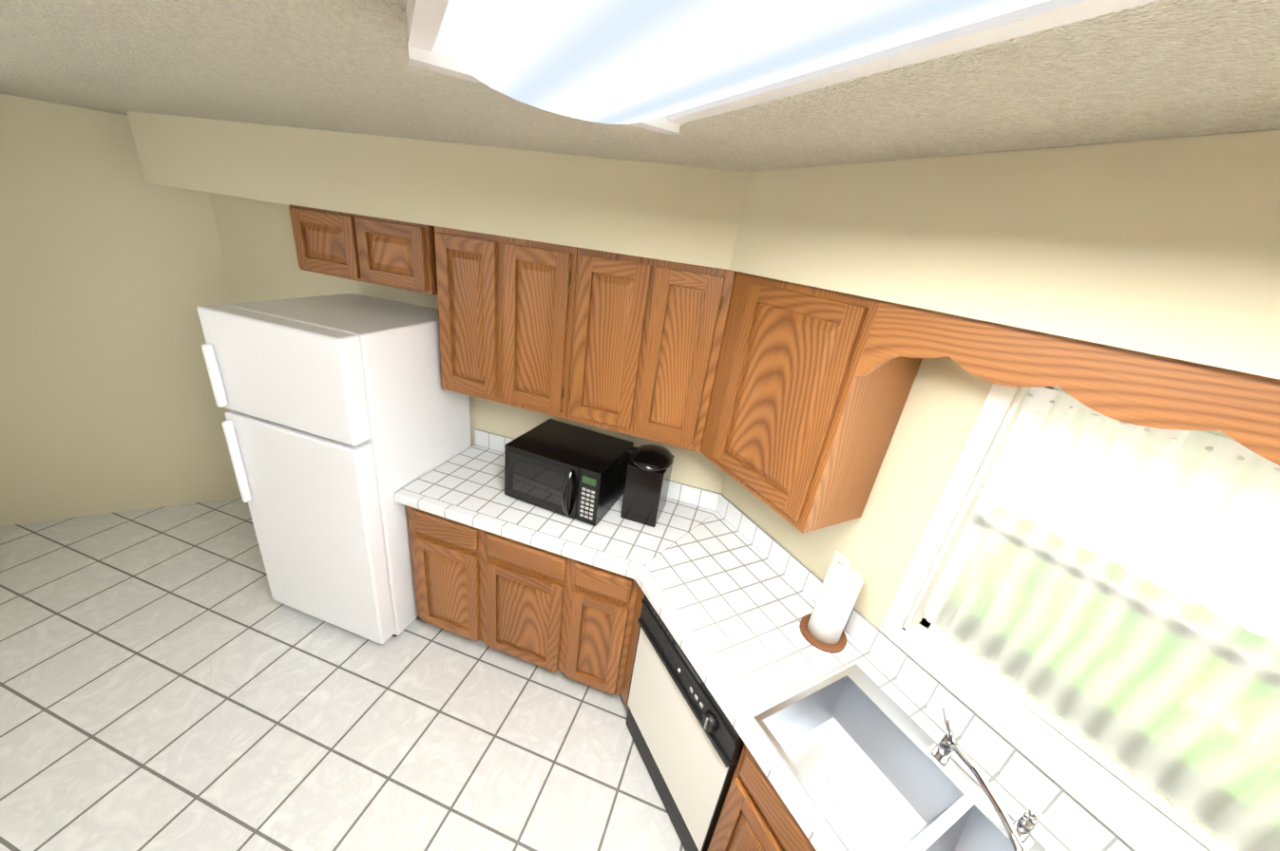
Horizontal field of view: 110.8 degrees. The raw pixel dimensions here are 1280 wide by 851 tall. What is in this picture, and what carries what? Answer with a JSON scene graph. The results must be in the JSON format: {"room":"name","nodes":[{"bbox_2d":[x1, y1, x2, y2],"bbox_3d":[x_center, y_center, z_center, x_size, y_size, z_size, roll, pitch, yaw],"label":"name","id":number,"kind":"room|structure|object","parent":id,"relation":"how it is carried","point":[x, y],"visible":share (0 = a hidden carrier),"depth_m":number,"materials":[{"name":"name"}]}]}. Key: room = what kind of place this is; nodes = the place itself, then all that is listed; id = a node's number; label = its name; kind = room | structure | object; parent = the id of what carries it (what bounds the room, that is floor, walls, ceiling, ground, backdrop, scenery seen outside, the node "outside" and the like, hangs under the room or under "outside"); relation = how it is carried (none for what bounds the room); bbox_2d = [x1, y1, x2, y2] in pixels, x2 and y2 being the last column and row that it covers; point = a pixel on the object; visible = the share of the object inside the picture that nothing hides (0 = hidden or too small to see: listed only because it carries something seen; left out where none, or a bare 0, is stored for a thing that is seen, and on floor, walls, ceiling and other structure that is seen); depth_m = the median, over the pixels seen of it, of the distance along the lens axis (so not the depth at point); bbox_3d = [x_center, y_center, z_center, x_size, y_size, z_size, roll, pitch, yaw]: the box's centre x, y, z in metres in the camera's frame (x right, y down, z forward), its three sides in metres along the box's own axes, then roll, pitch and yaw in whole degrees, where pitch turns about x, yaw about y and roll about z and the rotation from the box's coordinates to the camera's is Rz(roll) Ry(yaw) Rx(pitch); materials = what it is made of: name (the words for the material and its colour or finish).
{"room":"kitchen","nodes":[
{"label":"kitchen","id":0,"kind":"room"},
{"bbox_2d":[0,93,241,526],"bbox_3d":[-3.491,-0.545,2.647,1.940,2.450,0.140,-5,26,-28],"label":"wall","id":1,"kind":"structure","parent":0,"point":[113,275],"depth_m":2.67,"materials":[{"name":"beige paint"}]},
{"bbox_2d":[0,497,685,850],"bbox_3d":[-1.553,1.479,1.761,4.600,0.060,5.060,-5,26,-28],"label":"floor","id":2,"kind":"structure","parent":0,"point":[175,678],"depth_m":2.01,"materials":[{"name":"tile"}]},
{"bbox_2d":[197,293,470,644],"bbox_3d":[-1.515,0.233,2.432,0.766,1.700,0.810,14,24,13],"label":"refrigerator","id":3,"kind":"object","parent":2,"relation":"on","point":[347,417],"visible":0.96,"depth_m":2.06,"materials":[{"name":"white metal"}]},
{"bbox_2d":[406,505,478,642],"bbox_3d":[-0.921,0.717,2.559,0.435,0.868,0.614,14,24,13],"label":"base cabinet","id":4,"kind":"object","parent":2,"relation":"on","point":[443,549],"depth_m":2.26,"materials":[{"name":"brown wood"}]},
{"bbox_2d":[394,428,720,579],"bbox_3d":[-0.385,0.366,2.241,1.502,0.153,0.631,14,24,13],"label":"countertop","id":5,"kind":"structure","parent":4,"relation":"on","point":[467,487],"depth_m":2.14,"materials":[{"name":"tile"}]},
{"bbox_2d":[504,419,633,526],"bbox_3d":[-0.370,0.235,2.249,0.512,0.295,0.463,15,24,17],"label":"microwave","id":6,"kind":"object","parent":5,"relation":"on","point":[574,472],"visible":1,"depth_m":2.12,"materials":[{"name":"black"}]},
{"bbox_2d":[620,444,674,527],"bbox_3d":[0.029,0.279,2.206,0.234,0.350,0.260,14,24,13],"label":"coffee maker","id":7,"kind":"object","parent":5,"relation":"on","point":[647,478],"visible":1,"depth_m":2.11,"materials":[{"name":"black plastic"}]},
{"bbox_2d":[475,528,566,672],"bbox_3d":[-0.495,0.820,2.458,0.463,0.868,0.614,14,24,13],"label":"base cabinet","id":8,"kind":"object","parent":2,"relation":"on","point":[519,585],"depth_m":2.16,"materials":[{"name":"brown wood"}]},
{"bbox_2d":[554,557,627,694],"bbox_3d":[-0.135,0.906,2.372,0.297,0.868,0.614,14,24,13],"label":"base cabinet","id":9,"kind":"object","parent":2,"relation":"on","point":[571,619],"depth_m":2.08,"materials":[{"name":"brown wood"}]},
{"bbox_2d":[620,586,644,709],"bbox_3d":[0.169,0.988,2.281,0.594,0.868,0.330,-5,26,-28],"label":"base cabinet","id":10,"kind":"object","parent":2,"relation":"on","point":[634,636],"visible":0.07,"depth_m":2.04,"materials":[{"name":"brown wood"}]},
{"bbox_2d":[611,517,707,695],"bbox_3d":[0.133,0.971,2.309,0.269,0.868,0.614,14,24,13],"label":"base cabinet","id":11,"kind":"object","parent":2,"relation":"on","point":[629,605],"depth_m":2.05,"materials":[{"name":"brown wood"}]},
{"bbox_2d":[626,594,744,850],"bbox_3d":[0.362,1.177,1.885,0.633,0.851,0.619,-5,26,-28],"label":"dishwasher","id":12,"kind":"object","parent":2,"relation":"on","point":[688,741],"visible":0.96,"depth_m":1.68,"materials":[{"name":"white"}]},
{"bbox_2d":[706,744,816,850],"bbox_3d":[0.627,1.393,1.481,0.616,0.868,0.433,-5,26,-28],"label":"base cabinet","id":13,"kind":"object","parent":2,"relation":"on","point":[755,814],"visible":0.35,"depth_m":1.29,"materials":[{"name":"brown wood"}]},
{"bbox_2d":[634,494,1134,850],"bbox_3d":[0.708,0.947,1.239,0.631,0.153,2.443,-5,26,-28],"label":"countertop","id":14,"kind":"structure","parent":13,"relation":"on","point":[731,591],"depth_m":1.54,"materials":[{"name":"tile"}]},
{"bbox_2d":[799,564,862,653],"bbox_3d":[0.712,0.654,1.616,0.170,0.300,0.170,-5,26,-28],"label":"paper towel","id":15,"kind":"object","parent":14,"relation":"on","point":[822,625],"visible":0.96,"depth_m":1.58,"materials":[{"name":"paper"},{"name":"wood"}]},
{"bbox_2d":[751,664,1047,850],"bbox_3d":[0.746,1.036,1.122,0.487,0.330,0.840,-5,26,-28],"label":"sink","id":16,"kind":"object","parent":14,"relation":"in","point":[870,764],"visible":1,"depth_m":1.32,"materials":[{"name":"grey"}]},
{"bbox_2d":[208,191,726,516],"bbox_3d":[-1.014,-0.208,2.664,3.650,2.450,0.140,14,24,13],"label":"wall","id":17,"kind":"structure","parent":0,"point":[257,242],"depth_m":2.62,"materials":[{"name":"beige paint"}]},
{"bbox_2d":[288,204,437,294],"bbox_3d":[-1.296,-0.891,2.229,0.800,0.304,0.324,14,24,13],"label":"upper cabinet","id":18,"kind":"object","parent":17,"relation":"attached to","point":[390,253],"visible":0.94,"depth_m":2.08,"materials":[{"name":"brown wood"}]},
{"bbox_2d":[434,226,577,419],"bbox_3d":[-0.589,-0.505,2.145,0.693,0.764,0.324,14,24,13],"label":"upper cabinet","id":19,"kind":"object","parent":17,"relation":"attached to","point":[506,309],"visible":0.96,"depth_m":1.98,"materials":[{"name":"brown wood"}]},
{"bbox_2d":[566,248,736,452],"bbox_3d":[0.106,-0.338,1.980,0.770,0.764,0.324,14,24,13],"label":"upper cabinet","id":20,"kind":"object","parent":17,"relation":"attached to","point":[647,336],"visible":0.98,"depth_m":1.83,"materials":[{"name":"brown wood"}]},
{"bbox_2d":[0,0,1279,171],"bbox_3d":[1.947,0.335,-0.912,8.400,0.100,11.600,-5,26,-28],"label":"ceiling","id":21,"kind":"structure","parent":0,"point":[1159,69],"depth_m":0.82,"materials":[{"name":"beige paint"}]},
{"bbox_2d":[126,111,748,269],"bbox_3d":[-0.976,-1.101,2.031,3.200,0.315,0.360,14,24,13],"label":"ceiling soffit","id":22,"kind":"structure","parent":21,"relation":"attached to","point":[681,214],"depth_m":1.79,"materials":[{"name":"beige paint"}]},
{"bbox_2d":[404,0,1159,135],"bbox_3d":[0.178,-0.295,0.213,0.460,0.075,1.380,-5,26,-28],"label":"ceiling light fixture","id":23,"kind":"object","parent":21,"relation":"attached to","point":[666,66],"visible":1,"depth_m":0.45,"materials":[{"name":"white plastic"}]},
{"bbox_2d":[729,130,1279,380],"bbox_3d":[1.002,-0.291,0.779,0.360,0.315,2.450,-5,26,-28],"label":"ceiling soffit","id":24,"kind":"structure","parent":21,"relation":"attached to","point":[1170,248],"depth_m":0.81,"materials":[{"name":"beige paint"}]},
{"bbox_2d":[855,300,1279,465],"bbox_3d":[0.930,0.019,0.711,0.020,0.215,1.280,-5,26,-28],"label":"valance","id":25,"kind":"object","parent":24,"relation":"attached to","point":[1140,389],"visible":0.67,"depth_m":0.82,"materials":[{"name":"brown wood"}]},
{"bbox_2d":[722,356,1014,629],"bbox_3d":[0.998,0.585,1.464,0.140,2.450,3.070,-5,26,-28],"label":"wall","id":26,"kind":"structure","parent":0,"point":[876,544],"depth_m":1.49,"materials":[{"name":"beige paint"}]},
{"bbox_2d":[700,271,922,533],"bbox_3d":[0.547,-0.145,1.673,0.324,0.764,0.727,-5,26,-28],"label":"upper cabinet","id":27,"kind":"object","parent":26,"relation":"attached to","point":[801,423],"visible":0.9,"depth_m":1.45,"materials":[{"name":"brown wood"}]},
{"bbox_2d":[830,550,852,567],"bbox_3d":[0.774,0.551,1.714,0.008,0.115,0.070,-5,26,-28],"label":"electrical outlet plate","id":28,"kind":"object","parent":26,"relation":"attached to","point":[839,558],"visible":0.31,"depth_m":1.69,"materials":[{"name":"white plastic"}]},
{"bbox_2d":[878,383,1279,850],"bbox_3d":[1.179,0.440,1.040,0.118,1.029,0.914,-5,26,-28],"label":"window","id":29,"kind":"structure","parent":26,"relation":"in","point":[1120,802],"depth_m":1.24,"materials":[{"name":"white"}]},
{"bbox_2d":[922,386,1279,850],"bbox_3d":[1.175,0.416,1.025,0.040,0.815,0.790,-5,26,-28],"label":"cafe curtain","id":30,"kind":"object","parent":29,"relation":"hanging from","point":[1183,520],"visible":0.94,"depth_m":1.03,"materials":[{"name":"white fabric"}]},
{"bbox_2d":[937,599,1279,850],"bbox_3d":[1.243,0.865,1.294,0.075,0.195,0.760,-5,26,-28],"label":"window sill","id":31,"kind":"structure","parent":26,"relation":"attached to","point":[1096,733],"depth_m":1.17,"materials":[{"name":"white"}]},
{"label":"outside","id":32,"kind":"structure","parent":0,"visible":0},
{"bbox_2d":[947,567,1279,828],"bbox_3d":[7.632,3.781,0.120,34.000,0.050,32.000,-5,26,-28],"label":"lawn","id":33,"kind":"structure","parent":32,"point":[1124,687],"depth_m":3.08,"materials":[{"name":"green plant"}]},
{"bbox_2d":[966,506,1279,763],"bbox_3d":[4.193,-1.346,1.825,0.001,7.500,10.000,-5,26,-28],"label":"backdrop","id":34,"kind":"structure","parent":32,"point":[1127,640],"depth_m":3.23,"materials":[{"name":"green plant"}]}
]}

